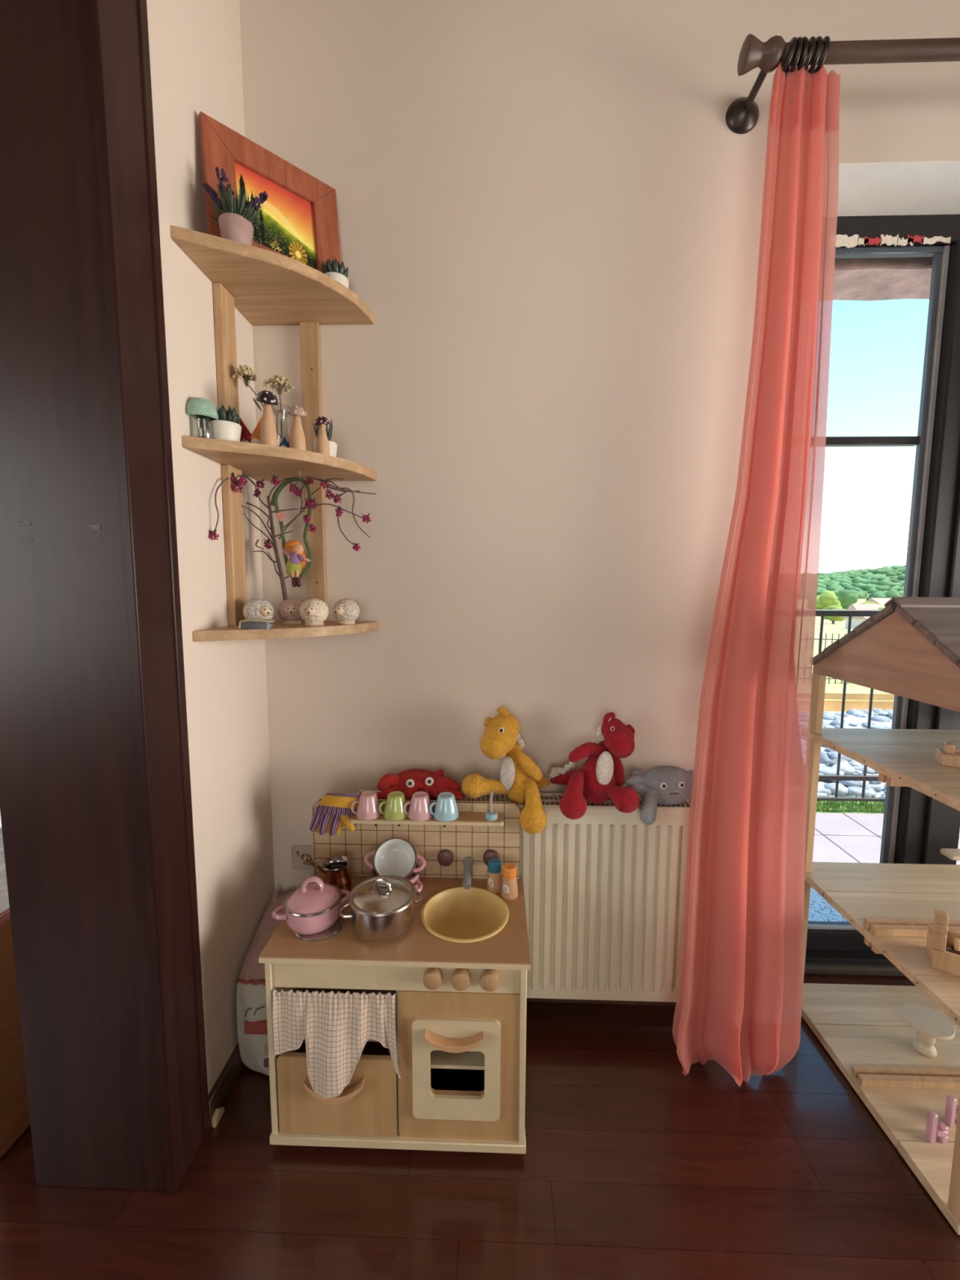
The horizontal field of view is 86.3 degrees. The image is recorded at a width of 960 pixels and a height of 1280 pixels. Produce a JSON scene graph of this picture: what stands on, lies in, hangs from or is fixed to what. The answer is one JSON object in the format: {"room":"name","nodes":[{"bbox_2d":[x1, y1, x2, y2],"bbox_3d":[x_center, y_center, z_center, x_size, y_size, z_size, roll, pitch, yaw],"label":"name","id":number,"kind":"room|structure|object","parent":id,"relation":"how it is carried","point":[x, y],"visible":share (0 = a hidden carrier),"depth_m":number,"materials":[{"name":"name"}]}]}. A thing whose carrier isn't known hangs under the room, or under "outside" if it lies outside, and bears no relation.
{"room":"children's room","nodes":[
{"label":"children's room","id":0,"kind":"room"},
{"bbox_2d":[146,0,275,1094],"bbox_3d":[-0.895,-0.108,-0.934,0.305,3.100,5.010,0,6,2],"label":"wall","id":1,"kind":"structure","parent":0,"point":[195,47],"depth_m":1.28,"materials":[{"name":"paint"}]},
{"bbox_2d":[0,0,165,1190],"bbox_3d":[-0.846,-0.153,1.065,0.303,2.780,0.113,0,6,2],"label":"door","id":2,"kind":"structure","parent":1,"relation":"attached to","point":[70,808],"depth_m":1.03,"materials":[{"name":"brown wood"}]},
{"bbox_2d":[85,0,209,1194],"bbox_3d":[-0.681,-0.193,1.062,0.026,2.860,0.139,0,6,2],"label":"trim","id":3,"kind":"structure","parent":1,"relation":"attached to","point":[118,30],"depth_m":1.05,"materials":[{"name":"brown wood"}]},
{"bbox_2d":[208,1042,244,1128],"bbox_3d":[-0.673,1.163,1.491,0.015,0.075,0.434,0,6,2],"label":"baseboard","id":4,"kind":"structure","parent":1,"relation":"attached to","point":[223,1086],"depth_m":1.35,"materials":[{"name":"brown wood"}]},
{"bbox_2d":[311,440,337,457],"bbox_3d":[-0.426,-0.514,1.405,0.068,0.050,0.068,0,6,2],"label":"pot","id":5,"kind":"object","parent":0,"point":[332,446],"depth_m":1.39,"materials":[{"name":"white ceramic"}]},
{"bbox_2d":[0,973,959,1279],"bbox_3d":[0.223,1.479,-0.583,6.500,0.120,5.450,0,6,2],"label":"floor","id":6,"kind":"structure","parent":0,"point":[633,1166],"depth_m":1.14,"materials":[{"name":"laminate"}]},
{"bbox_2d":[0,919,30,1159],"bbox_3d":[-1.592,0.922,1.436,0.945,0.551,0.510,0,6,2],"label":"base cabinet","id":7,"kind":"object","parent":6,"relation":"on","point":[15,1119],"visible":0.07,"depth_m":1.23,"materials":[{"name":"orange wood"}]},
{"bbox_2d":[0,826,10,925],"bbox_3d":[-1.588,0.637,1.402,0.950,0.022,0.510,0,6,2],"label":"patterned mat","id":8,"kind":"object","parent":7,"relation":"on","point":[5,916],"visible":0.02,"depth_m":1.30,"materials":[{"name":"fabric"}]},
{"bbox_2d":[211,1106,224,1127],"bbox_3d":[-0.666,1.205,1.302,0.011,0.030,0.042,0,6,2],"label":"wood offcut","id":9,"kind":"object","parent":6,"relation":"on","point":[220,1111],"visible":1,"depth_m":1.29,"materials":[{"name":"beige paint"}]},
{"bbox_2d":[235,888,292,1075],"bbox_3d":[-0.585,0.999,1.523,0.166,0.396,0.305,0,6,2],"label":"bag","id":10,"kind":"object","parent":6,"relation":"on","point":[251,1011],"visible":0.44,"depth_m":1.39,"materials":[{"name":"white fabric"}]},
{"bbox_2d":[263,1057,269,1068],"bbox_3d":[-0.572,1.149,1.392,0.036,0.037,0.007,0,6,2],"label":"flower","id":11,"kind":"object","parent":10,"relation":"on","point":[265,1059],"depth_m":1.39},
{"bbox_2d":[258,799,530,1154],"bbox_3d":[-0.191,0.847,1.329,0.618,0.741,0.366,0,6,2],"label":"play kitchen","id":12,"kind":"object","parent":6,"relation":"on","point":[415,1040],"visible":0.97,"depth_m":1.20,"materials":[{"name":"beige paint"}]},
{"bbox_2d":[271,875,350,934],"bbox_3d":[-0.420,0.646,1.276,0.173,0.115,0.137,0,6,2],"label":"lidded pot","id":13,"kind":"object","parent":12,"relation":"on","point":[313,908],"visible":0.95,"depth_m":1.24,"materials":[{"name":"pink metal"}]},
{"bbox_2d":[295,851,351,897],"bbox_3d":[-0.427,0.633,1.411,0.144,0.126,0.078,0,6,2],"label":"copper cezve","id":14,"kind":"object","parent":12,"relation":"on","point":[336,873],"visible":0.92,"depth_m":1.39,"materials":[{"name":"metal"}]},
{"bbox_2d":[309,792,360,835],"bbox_3d":[-0.405,0.487,1.437,0.152,0.129,0.032,0,6,2],"label":"glove","id":15,"kind":"object","parent":12,"relation":"hanging from","point":[334,810],"visible":0.98,"depth_m":1.43,"materials":[{"name":"fabric"}]},
{"bbox_2d":[351,791,381,820],"bbox_3d":[-0.313,0.460,1.435,0.071,0.062,0.072,3,6,23],"label":"mug","id":16,"kind":"object","parent":12,"relation":"on","point":[368,803],"visible":0.99,"depth_m":1.41,"materials":[{"name":"pink ceramic"}]},
{"bbox_2d":[338,875,422,942],"bbox_3d":[-0.245,0.646,1.270,0.176,0.118,0.166,2,6,17],"label":"steel pot","id":17,"kind":"object","parent":12,"relation":"on","point":[382,906],"visible":1,"depth_m":1.22,"materials":[{"name":"metal"}]},
{"bbox_2d":[373,884,390,894],"bbox_3d":[-0.240,0.615,1.265,0.042,0.004,0.042,0,6,2],"label":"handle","id":18,"kind":"object","parent":17,"relation":"attached to","point":[379,889],"depth_m":1.26,"materials":[{"name":"metal"}]},
{"bbox_2d":[378,791,408,820],"bbox_3d":[-0.235,0.461,1.432,0.071,0.062,0.072,3,6,23],"label":"mug","id":19,"kind":"object","parent":12,"relation":"on","point":[395,802],"visible":0.99,"depth_m":1.41,"materials":[{"name":"green ceramic"}]},
{"bbox_2d":[258,873,530,964],"bbox_3d":[-0.190,0.707,1.327,0.618,0.003,0.341,0,6,2],"label":"countertop","id":20,"kind":"structure","parent":12,"relation":"on","point":[510,945],"depth_m":1.21,"materials":[{"name":"brown wood"}]},
{"bbox_2d":[369,862,422,892],"bbox_3d":[-0.234,0.665,1.422,0.164,0.060,0.136,0,6,2],"label":"pot","id":21,"kind":"object","parent":12,"relation":"on","point":[414,878],"visible":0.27,"depth_m":1.39,"materials":[{"name":"metal"}]},
{"bbox_2d":[364,837,426,879],"bbox_3d":[-0.234,0.611,1.411,0.133,0.108,0.120,-5,8,-42],"label":"pan","id":22,"kind":"object","parent":21,"relation":"in","point":[397,856],"visible":0.89,"depth_m":1.43,"materials":[{"name":"metal"}]},
{"bbox_2d":[311,799,519,879],"bbox_3d":[-0.185,0.574,1.480,0.600,0.230,0.011,0,6,2],"label":"backsplash","id":23,"kind":"structure","parent":12,"relation":"attached to","point":[428,841],"depth_m":1.47,"materials":[{"name":"tile"}]},
{"bbox_2d":[403,791,433,821],"bbox_3d":[-0.167,0.461,1.430,0.071,0.062,0.072,3,6,23],"label":"mug","id":24,"kind":"object","parent":12,"relation":"on","point":[420,803],"visible":0.97,"depth_m":1.41,"materials":[{"name":"pink ceramic"}]},
{"bbox_2d":[349,809,503,822],"bbox_3d":[-0.148,0.494,1.434,0.426,0.003,0.060,0,6,2],"label":"shelf","id":25,"kind":"object","parent":12,"relation":"attached to","point":[464,815],"depth_m":1.41,"materials":[{"name":"beige wood"}]},
{"bbox_2d":[429,791,458,822],"bbox_3d":[-0.095,0.462,1.428,0.071,0.062,0.072,3,6,23],"label":"mug","id":26,"kind":"object","parent":12,"relation":"on","point":[446,809],"visible":1,"depth_m":1.41,"materials":[{"name":"blue ceramic"}]},
{"bbox_2d":[398,990,519,1141],"bbox_3d":[-0.045,0.985,1.332,0.281,0.374,0.338,0,6,2],"label":"oven","id":27,"kind":"object","parent":12,"relation":"in","point":[459,1051],"depth_m":1.19,"materials":[{"name":"beige paint"}]},
{"bbox_2d":[421,886,508,942],"bbox_3d":[-0.039,0.740,1.328,0.227,0.078,0.227,0,6,2],"label":"sink bowl","id":28,"kind":"object","parent":12,"relation":"on","point":[450,914],"depth_m":1.38,"materials":[{"name":"yellow plastic"}]},
{"bbox_2d":[462,856,474,888],"bbox_3d":[-0.034,0.653,1.439,0.033,0.051,0.094,0,6,2],"label":"faucet","id":29,"kind":"object","parent":12,"relation":"on","point":[468,862],"depth_m":1.44,"materials":[{"name":"grey paint"}]},
{"bbox_2d":[484,790,497,820],"bbox_3d":[0.032,0.455,1.416,0.035,0.078,0.033,0,6,2],"label":"ring stacker","id":30,"kind":"object","parent":12,"relation":"on","point":[491,815],"visible":1,"depth_m":1.41,"materials":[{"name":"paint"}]},
{"bbox_2d":[486,857,502,893],"bbox_3d":[0.041,0.654,1.426,0.048,0.083,0.048,0,6,2],"label":"spice shaker","id":31,"kind":"object","parent":12,"relation":"on","point":[494,882],"visible":0.95,"depth_m":1.41,"materials":[{"name":"brown wood"}]},
{"bbox_2d":[500,862,518,899],"bbox_3d":[0.081,0.658,1.399,0.048,0.083,0.048,0,6,2],"label":"spice shaker","id":32,"kind":"object","parent":12,"relation":"on","point":[509,886],"visible":1,"depth_m":1.38,"materials":[{"name":"brown wood"}]},
{"bbox_2d":[801,596,959,1235],"bbox_3d":[1.599,0.556,1.309,1.199,1.324,0.662,0,6,2],"label":"house","id":33,"kind":"object","parent":6,"relation":"on","point":[910,648],"visible":0.91,"depth_m":1.37,"materials":[{"name":"brown wood"}]},
{"bbox_2d":[900,1003,955,1057],"bbox_3d":[1.277,1.130,1.467,0.118,0.095,0.118,0,6,2],"label":"table","id":34,"kind":"object","parent":33,"relation":"on","point":[930,1025],"visible":1,"depth_m":1.45,"materials":[{"name":"brown wood"}]},
{"bbox_2d":[924,1110,948,1143],"bbox_3d":[1.095,1.165,1.226,0.044,0.074,0.016,0,6,2],"label":"chair","id":35,"kind":"object","parent":33,"relation":"on","point":[932,1130],"visible":1,"depth_m":1.22,"materials":[{"name":"pink paint"}]},
{"bbox_2d":[926,908,959,976],"bbox_3d":[1.156,0.709,1.192,0.160,0.132,0.086,4,7,35],"label":"bed","id":36,"kind":"object","parent":33,"relation":"on","point":[939,936],"visible":1,"depth_m":1.20,"materials":[{"name":"brown wood"}]},
{"bbox_2d":[945,937,959,955],"bbox_3d":[1.129,0.737,1.213,0.054,0.060,0.054,0,6,2],"label":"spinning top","id":37,"kind":"object","parent":36,"relation":"in","point":[955,948],"visible":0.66,"depth_m":1.21,"materials":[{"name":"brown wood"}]},
{"bbox_2d":[935,740,959,767],"bbox_3d":[1.233,0.285,1.273,0.140,0.063,0.055,4,7,30],"label":"bed","id":38,"kind":"object","parent":33,"relation":"on","point":[949,756],"visible":1,"depth_m":1.28,"materials":[{"name":"brown wood"}]},
{"bbox_2d":[940,848,959,860],"bbox_3d":[1.604,0.715,1.706,0.100,0.018,0.050,0,6,2],"label":"block","id":39,"kind":"object","parent":33,"relation":"on","point":[953,854],"visible":1,"depth_m":1.70,"materials":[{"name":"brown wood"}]},
{"bbox_2d":[943,1094,958,1126],"bbox_3d":[1.175,1.161,1.266,0.044,0.074,0.016,0,6,-7],"label":"chair","id":40,"kind":"object","parent":33,"relation":"on","point":[951,1107],"visible":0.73,"depth_m":1.26,"materials":[{"name":"pink paint"}]},
{"bbox_2d":[239,0,959,896],"bbox_3d":[0.303,-0.373,1.672,6.900,3.100,0.300,0,6,2],"label":"wall","id":41,"kind":"structure","parent":0,"point":[549,211],"depth_m":1.48,"materials":[{"name":"paint"}]},
{"bbox_2d":[169,225,379,641],"bbox_3d":[-0.493,-0.469,1.345,0.358,0.914,0.378,0,6,2],"label":"corner shelf","id":42,"kind":"object","parent":41,"relation":"attached to","point":[267,287],"visible":0.94,"depth_m":1.34,"materials":[{"name":"brown wood"}]},
{"bbox_2d":[186,397,219,438],"bbox_3d":[-0.656,-0.519,1.210,0.075,0.098,0.075,0,6,2],"label":"storage jar","id":43,"kind":"object","parent":42,"relation":"on","point":[204,407],"visible":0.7,"depth_m":1.19,"materials":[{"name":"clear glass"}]},
{"bbox_2d":[208,404,241,441],"bbox_3d":[-0.620,-0.520,1.246,0.075,0.094,0.078,0,6,2],"label":"potted succulent","id":44,"kind":"object","parent":42,"relation":"on","point":[228,427],"visible":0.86,"depth_m":1.22,"materials":[{"name":"ceramic"}]},
{"bbox_2d":[208,420,241,441],"bbox_3d":[-0.619,-0.498,1.247,0.073,0.050,0.073,0,6,2],"label":"pot","id":45,"kind":"object","parent":42,"relation":"on","point":[230,430],"depth_m":1.22,"materials":[{"name":"white ceramic"}]},
{"bbox_2d":[202,166,267,245],"bbox_3d":[-0.563,-0.997,1.187,0.153,0.168,0.086,0,6,2],"label":"lavender","id":46,"kind":"object","parent":42,"relation":"on","point":[235,225],"visible":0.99,"depth_m":1.17,"materials":[{"name":"pink ceramic"}]},
{"bbox_2d":[217,213,253,245],"bbox_3d":[-0.568,-0.941,1.196,0.075,0.056,0.075,0,6,2],"label":"pot","id":47,"kind":"object","parent":42,"relation":"on","point":[237,227],"depth_m":1.17,"materials":[{"name":"pink ceramic"}]},
{"bbox_2d":[240,417,251,442],"bbox_3d":[-0.594,-0.522,1.306,0.042,0.086,0.045,0,6,2],"label":"gnome","id":48,"kind":"object","parent":42,"relation":"on","point":[246,434],"visible":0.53,"depth_m":1.29,"materials":[{"name":"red fabric"}]},
{"bbox_2d":[248,416,262,444],"bbox_3d":[-0.561,-0.521,1.295,0.044,0.086,0.047,0,6,2],"label":"gnome","id":49,"kind":"object","parent":42,"relation":"on","point":[255,437],"visible":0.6,"depth_m":1.28,"materials":[{"name":"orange fabric"}]},
{"bbox_2d":[238,618,274,629],"bbox_3d":[-0.555,-0.040,1.276,0.079,0.026,0.036,-1,6,-8],"label":"book","id":50,"kind":"object","parent":42,"relation":"on","point":[266,624],"visible":1,"depth_m":1.26,"materials":[{"name":"paper"}]},
{"bbox_2d":[243,598,274,622],"bbox_3d":[-0.590,-0.074,1.370,0.082,0.074,0.073,0,6,2],"label":"sheep","id":51,"kind":"object","parent":42,"relation":"on","point":[256,608],"visible":0.83,"depth_m":1.34},
{"bbox_2d":[255,390,279,445],"bbox_3d":[-0.522,-0.543,1.260,0.051,0.137,0.051,0,6,2],"label":"mushroom","id":52,"kind":"object","parent":42,"relation":"on","point":[268,434],"visible":0.93,"depth_m":1.25,"materials":[{"name":"brown wood"}]},
{"bbox_2d":[198,111,341,272],"bbox_3d":[-0.524,-1.089,1.325,0.344,0.322,0.050,-5,8,-43],"label":"painting","id":53,"kind":"object","parent":42,"relation":"on","point":[299,214],"visible":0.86,"depth_m":1.32,"materials":[{"name":"brown wood"}]},
{"bbox_2d":[271,403,290,443],"bbox_3d":[-0.526,-0.552,1.359,0.052,0.128,0.052,0,6,2],"label":"bottle vase","id":54,"kind":"object","parent":42,"relation":"on","point":[276,411],"visible":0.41,"depth_m":1.35,"materials":[{"name":"clear glass"}]},
{"bbox_2d":[231,364,281,438],"bbox_3d":[-0.584,-0.624,1.343,0.117,0.182,0.049,0,6,2],"label":"dried flower","id":55,"kind":"object","parent":54,"relation":"in","point":[246,372],"visible":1,"depth_m":1.33,"materials":[{"name":"beige plant"}]},
{"bbox_2d":[262,374,293,439],"bbox_3d":[-0.526,-0.610,1.342,0.075,0.154,0.061,-4,7,-35],"label":"dried flower","id":56,"kind":"object","parent":54,"relation":"in","point":[282,381],"visible":1,"depth_m":1.33,"materials":[{"name":"plant"}]},
{"bbox_2d":[279,436,288,447],"bbox_3d":[-0.502,-0.501,1.316,0.030,0.042,0.031,0,6,2],"label":"gnome","id":57,"kind":"object","parent":42,"relation":"on","point":[284,443],"visible":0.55,"depth_m":1.31,"materials":[{"name":"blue fabric"}]},
{"bbox_2d":[277,598,302,624],"bbox_3d":[-0.532,-0.082,1.450,0.078,0.072,0.073,4,7,32],"label":"sheep","id":58,"kind":"object","parent":42,"relation":"on","point":[288,610],"visible":0.94,"depth_m":1.43},
{"bbox_2d":[270,471,313,579],"bbox_3d":[-0.523,-0.316,1.419,0.120,0.296,0.026,0,6,2],"label":"swing","id":59,"kind":"object","parent":42,"relation":"hanging from","point":[280,516],"visible":0.92,"depth_m":1.41,"materials":[{"name":"green fabric"}]},
{"bbox_2d":[280,540,310,586],"bbox_3d":[-0.513,-0.210,1.416,0.082,0.128,0.045,2,6,17],"label":"doll","id":60,"kind":"object","parent":59,"relation":"on","point":[294,549],"visible":1,"depth_m":1.40,"materials":[{"name":"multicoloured fabric"}]},
{"bbox_2d":[208,471,376,600],"bbox_3d":[-0.484,-0.254,1.395,0.408,0.410,0.218,0,6,-5],"label":"branch","id":61,"kind":"object","parent":42,"relation":"on","point":[336,498],"visible":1,"depth_m":1.39,"materials":[{"name":"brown plant"}]},
{"bbox_2d":[287,405,306,450],"bbox_3d":[-0.463,-0.534,1.297,0.046,0.112,0.046,0,6,2],"label":"mushroom","id":62,"kind":"object","parent":42,"relation":"on","point":[297,437],"visible":0.97,"depth_m":1.28,"materials":[{"name":"brown wood"}]},
{"bbox_2d":[299,598,328,626],"bbox_3d":[-0.454,-0.077,1.404,0.075,0.074,0.080,-5,8,-41],"label":"sheep","id":63,"kind":"object","parent":42,"relation":"on","point":[313,611],"visible":1,"depth_m":1.38},
{"bbox_2d":[314,416,329,455],"bbox_3d":[-0.412,-0.532,1.338,0.040,0.100,0.040,0,6,2],"label":"mushroom","id":64,"kind":"object","parent":42,"relation":"on","point":[322,443],"visible":0.93,"depth_m":1.33,"materials":[{"name":"brown wood"}]},
{"bbox_2d":[311,419,337,457],"bbox_3d":[-0.426,-0.548,1.402,0.068,0.119,0.068,0,6,2],"label":"aloe","id":65,"kind":"object","parent":42,"relation":"on","point":[332,446],"visible":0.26,"depth_m":1.39,"materials":[{"name":"white ceramic"}]},
{"bbox_2d":[322,257,349,288],"bbox_3d":[-0.394,-0.980,1.394,0.072,0.094,0.072,0,6,2],"label":"potted succulent","id":66,"kind":"object","parent":42,"relation":"on","point":[334,269],"visible":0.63,"depth_m":1.37,"materials":[{"name":"green plant"}]},
{"bbox_2d":[324,271,349,288],"bbox_3d":[-0.394,-0.957,1.397,0.072,0.048,0.072,0,6,2],"label":"pot","id":67,"kind":"object","parent":66,"relation":"on","point":[340,277],"depth_m":1.37,"materials":[{"name":"white ceramic"}]},
{"bbox_2d":[333,598,359,624],"bbox_3d":[-0.382,-0.082,1.456,0.078,0.072,0.072,-3,7,-29],"label":"sheep","id":68,"kind":"object","parent":42,"relation":"on","point":[345,611],"visible":1,"depth_m":1.43},
{"bbox_2d":[291,845,313,869],"bbox_3d":[-0.568,0.703,1.652,0.080,0.078,0.013,0,6,2],"label":"wall socket","id":69,"kind":"object","parent":41,"relation":"attached to","point":[297,863],"visible":0.57,"depth_m":1.65,"materials":[{"name":"beige plastic"}]},
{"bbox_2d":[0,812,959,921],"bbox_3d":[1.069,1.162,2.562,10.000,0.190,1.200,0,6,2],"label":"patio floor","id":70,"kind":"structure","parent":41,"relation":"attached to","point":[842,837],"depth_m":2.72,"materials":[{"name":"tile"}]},
{"bbox_2d":[357,790,691,1002],"bbox_3d":[0.162,0.778,1.582,1.080,0.606,0.122,0,6,2],"label":"radiator","id":71,"kind":"object","parent":41,"relation":"attached to","point":[604,888],"visible":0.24,"depth_m":1.52,"materials":[{"name":"metal"}]},
{"bbox_2d":[377,768,463,799],"bbox_3d":[-0.177,0.441,1.538,0.260,0.101,0.114,0,6,2],"label":"crab","id":72,"kind":"object","parent":71,"relation":"on","point":[409,782],"visible":0.79,"depth_m":1.50,"materials":[{"name":"red fabric"}]},
{"bbox_2d":[462,706,551,834],"bbox_3d":[0.079,0.369,1.498,0.247,0.349,0.156,2,6,16],"label":"dragon","id":73,"kind":"object","parent":71,"relation":"on","point":[522,780],"visible":1,"depth_m":1.47},
{"bbox_2d":[360,790,691,807],"bbox_3d":[0.163,0.484,1.542,1.080,0.012,0.094,0,6,2],"label":"grille","id":74,"kind":"object","parent":71,"relation":"attached to","point":[548,802],"depth_m":1.54,"materials":[{"name":"metal"}]},
{"bbox_2d":[549,711,639,819],"bbox_3d":[0.329,0.356,1.479,0.243,0.291,0.169,0,6,2],"label":"dragon","id":75,"kind":"object","parent":71,"relation":"on","point":[601,778],"visible":1,"depth_m":1.46,"materials":[{"name":"red fabric"}]},
{"bbox_2d":[624,765,693,825],"bbox_3d":[0.532,0.444,1.509,0.202,0.143,0.117,-2,6,-24],"label":"octopus","id":76,"kind":"object","parent":71,"relation":"on","point":[664,785],"visible":0.96,"depth_m":1.48,"materials":[{"name":"grey fabric"}]},
{"bbox_2d":[526,998,675,1005],"bbox_3d":[0.091,1.146,1.678,1.502,0.075,0.013,0,6,2],"label":"baseboard","id":77,"kind":"structure","parent":41,"relation":"attached to","point":[540,1000],"depth_m":1.67,"materials":[{"name":"brown wood"}]},
{"bbox_2d":[725,33,959,133],"bbox_3d":[1.944,-1.413,1.268,2.608,0.089,0.188,0,6,2],"label":"curtain rod","id":78,"kind":"object","parent":41,"relation":"attached to","point":[742,115],"visible":1,"depth_m":1.23,"materials":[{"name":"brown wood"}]},
{"bbox_2d":[672,62,840,1087],"bbox_3d":[0.715,-0.096,1.317,0.367,2.617,0.181,0,6,-2],"label":"curtain","id":79,"kind":"object","parent":78,"relation":"hanging from","point":[739,1006],"visible":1,"depth_m":1.36,"materials":[{"name":"fabric"}]},
{"bbox_2d":[782,36,797,73],"bbox_3d":[0.746,-1.415,1.244,0.023,0.066,0.066,0,6,2],"label":"curtain ring","id":80,"kind":"object","parent":78,"relation":"hanging from","point":[793,40],"visible":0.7,"depth_m":1.22,"materials":[{"name":"metal"}]},
{"bbox_2d":[785,36,803,77],"bbox_3d":[0.761,-1.415,1.244,0.015,0.066,0.067,0,6,2],"label":"curtain ring","id":81,"kind":"object","parent":78,"relation":"hanging from","point":[799,42],"visible":0.62,"depth_m":1.22,"materials":[{"name":"metal"}]},
{"bbox_2d":[790,36,808,70],"bbox_3d":[0.775,-1.415,1.243,0.015,0.066,0.067,0,6,2],"label":"curtain ring","id":82,"kind":"object","parent":78,"relation":"hanging from","point":[806,42],"visible":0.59,"depth_m":1.22,"materials":[{"name":"metal"}]},
{"bbox_2d":[796,35,815,70],"bbox_3d":[0.790,-1.415,1.243,0.020,0.066,0.066,0,6,2],"label":"curtain ring","id":83,"kind":"object","parent":78,"relation":"hanging from","point":[811,40],"visible":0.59,"depth_m":1.22,"materials":[{"name":"metal"}]},
{"bbox_2d":[806,35,822,73],"bbox_3d":[0.807,-1.414,1.242,0.014,0.067,0.067,0,6,2],"label":"curtain ring","id":84,"kind":"object","parent":78,"relation":"hanging from","point":[819,40],"visible":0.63,"depth_m":1.22,"materials":[{"name":"metal"}]},
{"bbox_2d":[811,35,830,74],"bbox_3d":[0.824,-1.414,1.242,0.017,0.066,0.066,0,6,2],"label":"curtain ring","id":85,"kind":"object","parent":78,"relation":"hanging from","point":[826,40],"visible":0.61,"depth_m":1.22,"materials":[{"name":"metal"}]},
{"bbox_2d":[804,214,959,976],"bbox_3d":[1.628,-0.076,1.723,1.550,2.510,0.140,0,6,2],"label":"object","id":86,"kind":"structure","parent":41,"relation":"in","point":[916,826],"depth_m":1.68,"materials":[{"name":"paint"}]},
{"bbox_2d":[837,160,959,216],"bbox_3d":[1.624,-0.065,1.615,1.550,2.510,0.202,0,6,2],"label":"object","id":87,"kind":"structure","parent":41,"relation":"attached to","point":[901,188],"depth_m":1.49,"materials":[{"name":"paint"}]},
{"label":"outside","id":88,"kind":"structure","parent":0,"visible":0},
{"bbox_2d":[817,564,906,599],"bbox_3d":[419.775,-57.638,413.911,549.172,49.113,265.065,0,6,2],"label":"wooded hillside","id":89,"kind":"structure","parent":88,"point":[834,581],"depth_m":346.92,"materials":[{"name":"plant"}]},
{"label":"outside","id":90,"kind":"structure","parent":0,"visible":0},
{"bbox_2d":[824,573,905,599],"bbox_3d":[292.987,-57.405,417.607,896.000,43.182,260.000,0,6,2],"label":"trim","id":91,"kind":"structure","parent":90,"point":[879,575],"depth_m":355.40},
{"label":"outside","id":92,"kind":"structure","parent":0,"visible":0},
{"bbox_2d":[817,707,893,797],"bbox_3d":[7.167,1.202,5.758,26.000,0.703,5.239,0,6,2],"label":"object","id":93,"kind":"structure","parent":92,"point":[853,718],"depth_m":5.77,"materials":[{"name":"grey stone"}]},
{"bbox_2d":[816,792,885,813],"bbox_3d":[1.590,1.018,3.235,9.000,0.080,0.241,0,6,2],"label":"grass strip","id":94,"kind":"object","parent":93,"relation":"on","point":[822,803],"depth_m":3.18,"materials":[{"name":"plant"}]},
{"bbox_2d":[815,609,884,801],"bbox_3d":[2.340,0.456,3.093,7.500,1.275,0.040,0,6,2],"label":"terrace railing","id":95,"kind":"object","parent":94,"relation":"on","point":[822,613],"visible":0.16,"depth_m":3.10,"materials":[{"name":"metal"}]},
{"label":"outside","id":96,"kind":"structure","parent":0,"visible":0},
{"bbox_2d":[812,599,893,701],"bbox_3d":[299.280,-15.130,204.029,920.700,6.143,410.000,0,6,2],"label":"ground","id":97,"kind":"structure","parent":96,"point":[838,627],"depth_m":25.95,"materials":[{"name":"beige"}]},
{"bbox_2d":[816,590,840,609],"bbox_3d":[98.524,-10.833,146.870,7.997,6.774,7.815,0,6,2],"label":"tree","id":98,"kind":"object","parent":97,"relation":"on","point":[827,598],"visible":0.71,"depth_m":144.58,"materials":[{"name":"plant"}]},
{"bbox_2d":[820,605,845,623],"bbox_3d":[65.207,-4.575,94.389,3.915,3.591,3.673,0,6,2],"label":"tree","id":99,"kind":"object","parent":97,"relation":"on","point":[833,619],"visible":0.37,"depth_m":93.85,"materials":[{"name":"plant"}]},
{"bbox_2d":[835,589,858,609],"bbox_3d":[114.514,-12.345,160.529,7.107,7.188,7.274,0,6,2],"label":"tree","id":100,"kind":"object","parent":97,"relation":"on","point":[846,597],"visible":0.78,"depth_m":158.06,"materials":[{"name":"plant"}]},
{"bbox_2d":[840,616,870,629],"bbox_3d":[53.147,-2.679,70.516,4.300,2.560,3.800,-1,6,-15],"label":"house","id":101,"kind":"structure","parent":97,"relation":"on","point":[855,620],"depth_m":70.10,"materials":[{"name":"paint"}]},
{"bbox_2d":[823,693,894,711],"bbox_3d":[12.247,1.109,8.340,40.000,0.370,0.072,0,6,2],"label":"trim","id":102,"kind":"structure","parent":97,"relation":"on","point":[829,705],"depth_m":8.48,"materials":[{"name":"concrete"}]},
{"bbox_2d":[846,604,884,609],"bbox_3d":[85.435,-6.003,112.435,7.817,3.800,7.035,0,6,2],"label":"house","id":103,"kind":"structure","parent":97,"relation":"on","point":[853,606],"depth_m":111.61,"materials":[{"name":"white"}]},
{"bbox_2d":[862,598,891,604],"bbox_3d":[108.186,-8.836,136.592,9.717,4.720,8.039,0,6,2],"label":"house","id":104,"kind":"structure","parent":97,"relation":"on","point":[877,601],"depth_m":135.22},
{"bbox_2d":[866,589,900,600],"bbox_3d":[123.098,-11.898,155.935,7.420,7.077,7.792,0,6,2],"label":"tree","id":105,"kind":"object","parent":97,"relation":"on","point":[891,593],"visible":0.27,"depth_m":153.83,"materials":[{"name":"plant"}]},
{"bbox_3d":[0.560,-0.839,1.815,11.000,4.400,0.085,0,6,2],"label":"wall","id":106,"kind":"structure","parent":0,"visible":0},
{"bbox_2d":[832,257,933,301],"bbox_3d":[1.638,-1.343,1.784,1.950,0.223,0.198,0,6,2],"label":"trim","id":107,"kind":"structure","parent":106,"relation":"attached to","point":[869,279],"depth_m":1.76,"materials":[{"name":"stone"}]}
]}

